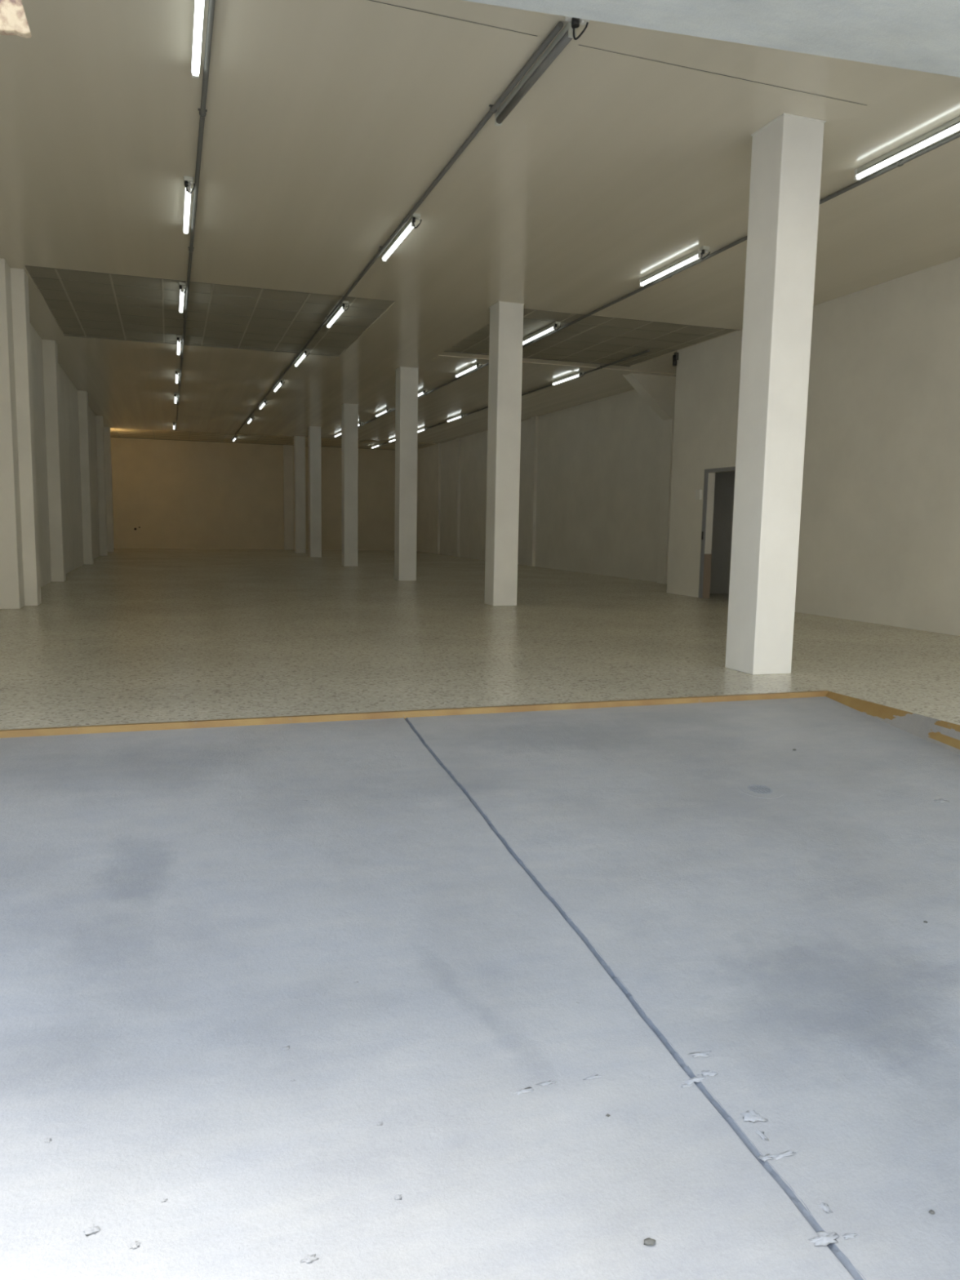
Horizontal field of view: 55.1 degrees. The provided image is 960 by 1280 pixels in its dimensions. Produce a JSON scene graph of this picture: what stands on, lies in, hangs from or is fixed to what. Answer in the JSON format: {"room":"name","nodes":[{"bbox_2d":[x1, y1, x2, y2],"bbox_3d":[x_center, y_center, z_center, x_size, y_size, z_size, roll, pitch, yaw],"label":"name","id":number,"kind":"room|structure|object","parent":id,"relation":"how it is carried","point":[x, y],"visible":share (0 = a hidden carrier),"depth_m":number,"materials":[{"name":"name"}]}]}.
{"room":"empty warehouse","nodes":[
{"label":"empty warehouse","id":0,"kind":"room"},
{"bbox_2d":[30,323,114,586],"bbox_3d":[-8.590,-3.521,18.866,0.200,4.245,33.800,-1,8,-19],"label":"wall","id":1,"kind":"structure","parent":0,"point":[68,402],"depth_m":18.97,"materials":[{"name":"white paint"}]},
{"bbox_2d":[111,437,395,551],"bbox_3d":[-8.312,-5.722,36.543,12.060,4.245,0.200,-1,8,-19],"label":"wall","id":2,"kind":"structure","parent":0,"point":[206,495],"depth_m":35.91,"materials":[{"name":"beige paint"}]},
{"bbox_2d":[0,548,959,1279],"bbox_3d":[-2.141,-0.763,18.483,12.060,0.900,39.300,-1,8,-19],"label":"floor","id":3,"kind":"structure","parent":0,"point":[368,999],"depth_m":3.20,"materials":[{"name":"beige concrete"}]},
{"bbox_2d":[0,257,24,608],"bbox_3d":[-5.770,-2.446,11.190,0.220,4.115,0.410,-1,8,-19],"label":"wall pier","id":4,"kind":"object","parent":3,"relation":"on","point":[11,574],"visible":1,"depth_m":11.11,"materials":[{"name":"white paint"}]},
{"bbox_2d":[9,267,41,605],"bbox_3d":[-5.823,-2.496,11.580,0.370,4.115,0.350,-1,8,-19],"label":"wall pier","id":5,"kind":"object","parent":3,"relation":"on","point":[19,277],"visible":0.63,"depth_m":11.48,"materials":[{"name":"white paint"}]},
{"bbox_2d":[41,339,66,582],"bbox_3d":[-7.436,-3.088,16.090,0.205,4.115,0.360,-1,8,-19],"label":"wall pier","id":6,"kind":"object","parent":3,"relation":"on","point":[50,352],"visible":1,"depth_m":15.94,"materials":[{"name":"white paint"}]},
{"bbox_2d":[77,390,93,564],"bbox_3d":[-9.525,-3.895,22.250,0.195,4.115,0.350,-1,8,-19],"label":"wall pier","id":7,"kind":"object","parent":3,"relation":"on","point":[82,396],"visible":1,"depth_m":22.10,"materials":[{"name":"white paint"}]},
{"bbox_2d":[95,415,107,555],"bbox_3d":[-11.322,-4.591,27.561,0.195,4.115,0.350,-1,8,-19],"label":"wall pier","id":8,"kind":"object","parent":3,"relation":"on","point":[99,419],"visible":1,"depth_m":27.41,"materials":[{"name":"white paint"}]},
{"bbox_2d":[103,426,114,551],"bbox_3d":[-12.435,-5.022,30.852,0.195,4.115,0.350,-1,8,-19],"label":"wall pier","id":9,"kind":"object","parent":3,"relation":"on","point":[107,440],"visible":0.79,"depth_m":30.70,"materials":[{"name":"white paint"}]},
{"bbox_2d":[283,444,293,550],"bbox_3d":[-7.612,-5.653,36.618,0.370,4.115,0.120,-1,8,-19],"label":"wall pier","id":10,"kind":"object","parent":3,"relation":"on","point":[287,449],"visible":1,"depth_m":36.56,"materials":[{"name":"white paint"}]},
{"bbox_2d":[293,435,306,553],"bbox_3d":[-6.435,-5.165,32.881,0.367,4.115,0.397,-1,8,-19],"label":"column","id":11,"kind":"structure","parent":3,"relation":"on","point":[299,441],"depth_m":32.71,"materials":[{"name":"white paint"}]},
{"bbox_2d":[307,426,321,557],"bbox_3d":[-5.291,-4.722,29.497,0.367,4.115,0.397,-1,8,-19],"label":"column","id":12,"kind":"structure","parent":3,"relation":"on","point":[313,432],"depth_m":29.34,"materials":[{"name":"white paint"}]},
{"bbox_2d":[341,403,358,566],"bbox_3d":[-3.367,-3.977,23.809,0.367,4.115,0.397,-1,8,-19],"label":"column","id":13,"kind":"structure","parent":3,"relation":"on","point":[349,412],"depth_m":23.64,"materials":[{"name":"white paint"}]},
{"bbox_2d":[394,366,418,580],"bbox_3d":[-1.459,-3.238,18.169,0.367,4.115,0.397,-1,8,-19],"label":"column","id":14,"kind":"structure","parent":3,"relation":"on","point":[406,378],"depth_m":18.00,"materials":[{"name":"white concrete"}]},
{"bbox_2d":[0,690,959,755],"bbox_3d":[0.091,0.997,3.309,6.570,0.556,4.722,-1,8,-19],"label":"floor marking line","id":15,"kind":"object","parent":3,"relation":"on","point":[945,735],"depth_m":5.61,"materials":[{"name":"yellow paint"}]},
{"bbox_2d":[484,301,524,605],"bbox_3d":[0.329,-2.547,12.886,0.367,4.115,0.397,-1,8,-19],"label":"column","id":16,"kind":"structure","parent":3,"relation":"on","point":[506,318],"depth_m":12.73,"materials":[{"name":"white paint"}]},
{"bbox_2d":[643,1237,655,1245],"bbox_3d":[0.373,1.322,2.023,0.024,0.011,0.021,4,8,23],"label":"pebble","id":17,"kind":"object","parent":3,"relation":"on","point":[648,1241],"visible":1,"depth_m":2.02,"materials":[{"name":"grey stone"}]},
{"bbox_2d":[736,780,783,798],"bbox_3d":[1.427,0.767,4.696,0.230,0.037,0.229,-1,7,-14],"label":"floor drain","id":18,"kind":"object","parent":3,"relation":"on","point":[775,792],"visible":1,"depth_m":4.69,"materials":[{"name":"grey metal"}]},
{"bbox_2d":[724,112,826,675],"bbox_3d":[2.268,-1.796,7.151,0.367,4.115,0.397,-1,8,-19],"label":"column","id":19,"kind":"structure","parent":3,"relation":"on","point":[785,175],"depth_m":7.01,"materials":[{"name":"white paint"}]},
{"bbox_2d":[0,0,959,449],"bbox_3d":[-2.792,-5.635,20.082,12.060,0.121,34.320,-1,8,-19],"label":"ceiling","id":20,"kind":"structure","parent":0,"point":[326,122],"depth_m":8.46,"materials":[{"name":"white paint"}]},
{"bbox_2d":[173,392,177,404],"bbox_3d":[-7.466,-5.920,22.618,0.093,0.113,1.450,-1,8,-19],"label":"tube light","id":21,"kind":"object","parent":20,"relation":"attached to","point":[175,393],"visible":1,"depth_m":22.04,"materials":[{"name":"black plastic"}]},
{"bbox_2d":[175,368,180,383],"bbox_3d":[-6.305,-5.471,19.186,0.093,0.113,1.450,-1,8,-19],"label":"tube light","id":22,"kind":"object","parent":20,"relation":"attached to","point":[177,371],"visible":1,"depth_m":18.62,"materials":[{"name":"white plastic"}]},
{"bbox_2d":[176,334,182,355],"bbox_3d":[-5.144,-5.021,15.755,0.093,0.113,1.450,-1,8,-19],"label":"tube light","id":23,"kind":"object","parent":20,"relation":"attached to","point":[179,337],"visible":1,"depth_m":15.33,"materials":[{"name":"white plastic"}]},
{"bbox_2d":[178,281,186,313],"bbox_3d":[-4.006,-4.581,12.390,0.093,0.113,1.450,-1,8,-19],"label":"tube light","id":24,"kind":"object","parent":20,"relation":"attached to","point":[182,285],"visible":1,"depth_m":12.03,"materials":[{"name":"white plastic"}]},
{"bbox_2d":[183,175,195,235],"bbox_3d":[-2.785,-4.108,8.780,0.093,0.113,1.450,-1,8,-19],"label":"tube light","id":25,"kind":"object","parent":20,"relation":"attached to","point":[188,180],"visible":1,"depth_m":8.46,"materials":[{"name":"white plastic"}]},
{"bbox_2d":[175,0,215,430],"bbox_3d":[-5.635,-5.267,17.402,0.064,0.051,28.400,-1,8,-19],"label":"conduit","id":26,"kind":"object","parent":20,"relation":"attached to","point":[202,110],"visible":1,"depth_m":7.34,"materials":[{"name":"grey metal"}]},
{"bbox_2d":[191,0,204,78],"bbox_3d":[-1.650,-3.668,5.424,0.093,0.113,1.450,-1,8,-19],"label":"tube light","id":27,"kind":"object","parent":20,"relation":"attached to","point":[199,4],"visible":1,"depth_m":5.60,"materials":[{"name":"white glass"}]},
{"bbox_2d":[247,415,253,423],"bbox_3d":[-6.766,-6.473,27.154,0.093,0.113,1.450,-1,8,-19],"label":"tube light","id":28,"kind":"object","parent":20,"relation":"attached to","point":[251,419],"visible":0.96,"depth_m":26.84,"materials":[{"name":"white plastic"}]},
{"bbox_2d":[259,399,267,409],"bbox_3d":[-5.539,-5.998,23.525,0.093,0.113,1.450,-1,8,-19],"label":"tube light","id":29,"kind":"object","parent":20,"relation":"attached to","point":[264,402],"visible":0.92,"depth_m":23.23,"materials":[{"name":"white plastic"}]},
{"bbox_2d":[274,378,284,391],"bbox_3d":[-4.410,-5.561,20.188,0.093,0.113,1.450,-1,8,-19],"label":"tube light","id":30,"kind":"object","parent":20,"relation":"attached to","point":[280,383],"visible":0.96,"depth_m":19.92,"materials":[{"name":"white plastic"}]},
{"bbox_2d":[294,348,310,367],"bbox_3d":[-3.243,-5.109,16.738,0.093,0.113,1.450,-1,8,-19],"label":"tube light","id":31,"kind":"object","parent":20,"relation":"attached to","point":[304,353],"visible":0.99,"depth_m":16.55,"materials":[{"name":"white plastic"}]},
{"bbox_2d":[326,300,349,328],"bbox_3d":[-2.053,-4.649,13.222,0.093,0.113,1.450,-1,8,-19],"label":"tube light","id":32,"kind":"object","parent":20,"relation":"attached to","point":[343,307],"visible":0.95,"depth_m":13.04,"materials":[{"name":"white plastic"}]},
{"bbox_2d":[371,443,381,448],"bbox_3d":[-3.992,-7.458,35.452,0.093,0.113,1.450,-1,8,-19],"label":"tube light","id":33,"kind":"object","parent":20,"relation":"attached to","point":[379,444],"visible":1,"depth_m":35.37,"materials":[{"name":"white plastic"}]},
{"bbox_2d":[375,407,390,417],"bbox_3d":[-2.618,-6.093,24.714,0.093,0.113,1.450,-1,8,-19],"label":"tube light","id":34,"kind":"object","parent":20,"relation":"attached to","point":[384,411],"visible":1,"depth_m":24.60,"materials":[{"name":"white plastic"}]},
{"bbox_2d":[231,21,563,439],"bbox_3d":[-4.358,-5.543,19.798,0.064,0.051,30.440,-1,8,-19],"label":"conduit","id":35,"kind":"object","parent":20,"relation":"attached to","point":[557,28],"visible":1,"depth_m":7.61,"materials":[{"name":"grey metal"}]},
{"bbox_2d":[382,213,422,262],"bbox_3d":[-0.839,-4.179,9.631,0.093,0.113,1.450,-1,8,-19],"label":"tube light","id":36,"kind":"object","parent":20,"relation":"attached to","point":[411,224],"visible":0.98,"depth_m":9.46,"materials":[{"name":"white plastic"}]},
{"bbox_2d":[417,388,427,396],"bbox_3d":[-1.442,-5.637,21.235,0.093,0.113,1.450,-1,8,-19],"label":"tube light","id":37,"kind":"object","parent":20,"relation":"attached to","point":[422,392],"visible":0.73,"depth_m":20.72,"materials":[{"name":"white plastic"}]},
{"bbox_2d":[417,426,427,432],"bbox_3d":[-1.893,-6.645,29.248,0.093,0.113,1.450,-1,8,-19],"label":"tube light","id":38,"kind":"object","parent":20,"relation":"attached to","point":[424,428],"visible":0.71,"depth_m":28.89,"materials":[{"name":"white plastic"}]},
{"bbox_2d":[447,413,464,422],"bbox_3d":[-0.685,-6.178,25.676,0.093,0.113,1.450,-1,8,-19],"label":"tube light","id":39,"kind":"object","parent":20,"relation":"attached to","point":[460,415],"visible":1,"depth_m":25.55,"materials":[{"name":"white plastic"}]},
{"bbox_2d":[455,362,481,377],"bbox_3d":[-0.233,-5.170,17.663,0.093,0.113,1.450,-1,8,-19],"label":"tube light","id":40,"kind":"object","parent":20,"relation":"attached to","point":[474,366],"visible":1,"depth_m":17.57,"materials":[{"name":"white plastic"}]},
{"bbox_2d":[381,349,649,444],"bbox_3d":[-0.607,-6.215,25.734,0.064,0.051,21.700,-1,8,-19],"label":"conduit","id":41,"kind":"object","parent":20,"relation":"attached to","point":[648,350],"visible":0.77,"depth_m":17.86,"materials":[{"name":"grey metal"}]},
{"bbox_2d":[522,321,560,345],"bbox_3d":[0.924,-4.721,14.241,0.093,0.113,1.450,-1,8,-19],"label":"tube light","id":42,"kind":"object","parent":20,"relation":"attached to","point":[553,326],"visible":0.9,"depth_m":14.11,"materials":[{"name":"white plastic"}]},
{"bbox_2d":[494,16,589,126],"bbox_3d":[0.365,-3.710,6.052,0.140,0.113,1.480,-1,8,-19],"label":"tube light","id":43,"kind":"object","parent":20,"relation":"attached to","point":[568,33],"visible":0.89,"depth_m":5.92,"materials":[{"name":"grey metal"}]},
{"bbox_2d":[552,371,584,385],"bbox_3d":[1.757,-5.232,18.456,0.093,0.113,1.450,-1,8,-19],"label":"tube light","id":44,"kind":"object","parent":20,"relation":"attached to","point":[579,373],"visible":1,"depth_m":18.35,"materials":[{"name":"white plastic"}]},
{"bbox_2d":[340,131,959,435],"bbox_3d":[-0.413,-5.338,18.734,0.064,0.051,27.600,-1,8,-19],"label":"conduit","id":45,"kind":"object","parent":20,"relation":"attached to","point":[900,162],"visible":0.81,"depth_m":9.83,"materials":[{"name":"grey metal"}]},
{"bbox_2d":[639,245,710,286],"bbox_3d":[2.190,-4.232,10.500,0.093,0.113,1.450,-1,8,-19],"label":"tube light","id":46,"kind":"object","parent":20,"relation":"attached to","point":[697,254],"visible":1,"depth_m":10.38,"materials":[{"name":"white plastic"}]},
{"bbox_2d":[853,115,959,181],"bbox_3d":[3.373,-3.774,7.003,0.093,0.113,1.450,-1,8,-19],"label":"tube light","id":47,"kind":"object","parent":20,"relation":"attached to","point":[953,126],"visible":1,"depth_m":7.11,"materials":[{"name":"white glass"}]},
{"bbox_2d":[416,389,735,593],"bbox_3d":[0.899,-4.215,25.814,1.484,4.245,26.200,-1,8,-19],"label":"wall","id":48,"kind":"structure","parent":0,"point":[590,480],"depth_m":22.97,"materials":[{"name":"white paint"}]},
{"bbox_2d":[622,373,675,584],"bbox_3d":[3.364,-3.186,18.459,1.130,4.115,0.350,-1,8,-19],"label":"wall","id":49,"kind":"structure","parent":0,"point":[658,392],"depth_m":18.40,"materials":[{"name":"white paint"}]},
{"bbox_2d":[431,355,675,376],"bbox_3d":[1.590,-5.163,17.414,5.070,0.038,0.440,-1,8,-19],"label":"trim","id":50,"kind":"structure","parent":49,"relation":"attached to","point":[440,357],"depth_m":17.34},
{"bbox_2d":[462,0,959,77],"bbox_3d":[2.612,-3.454,4.112,12.126,1.760,0.219,-1,7,-14],"label":"beam","id":51,"kind":"structure","parent":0,"point":[664,15],"depth_m":3.87,"materials":[{"name":"white paint"}]},
{"bbox_2d":[0,0,31,38],"bbox_3d":[-1.845,-2.318,3.125,0.567,0.431,0.040,-1,8,-19],"label":"flap","id":52,"kind":"object","parent":51,"relation":"attached to","point":[13,20],"visible":1,"depth_m":3.20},
{"bbox_2d":[666,257,959,635],"bbox_3d":[5.124,-2.196,10.780,0.150,4.115,10.950,-1,8,-19],"label":"wall","id":53,"kind":"structure","parent":0,"point":[879,531],"depth_m":11.46,"materials":[{"name":"white paint"}]},
{"bbox_2d":[672,352,678,366],"bbox_3d":[3.311,-4.756,15.608,0.105,0.226,0.099,-1,8,-19],"label":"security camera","id":54,"kind":"object","parent":53,"relation":"attached to","point":[675,357],"visible":1,"depth_m":15.59,"materials":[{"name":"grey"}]},
{"bbox_2d":[694,488,702,499],"bbox_3d":[3.574,-2.380,15.077,0.050,0.170,0.150,-1,8,-19],"label":"switch box","id":55,"kind":"object","parent":53,"relation":"attached to","point":[698,494],"visible":1,"depth_m":15.04,"materials":[{"name":"white plastic"}]},
{"bbox_2d":[698,466,735,598],"bbox_3d":[3.863,-1.662,14.535,0.175,2.080,1.100,-1,8,-19],"label":"door frame","id":56,"kind":"structure","parent":53,"relation":"in","point":[705,559],"depth_m":15.03,"materials":[{"name":"grey metal"}]},
{"bbox_2d":[668,0,959,48],"bbox_3d":[4.197,-2.518,2.944,9.840,0.250,3.886,-1,8,-19],"label":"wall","id":57,"kind":"structure","parent":0,"point":[930,21],"depth_m":3.73,"materials":[{"name":"white paint"}]}
]}

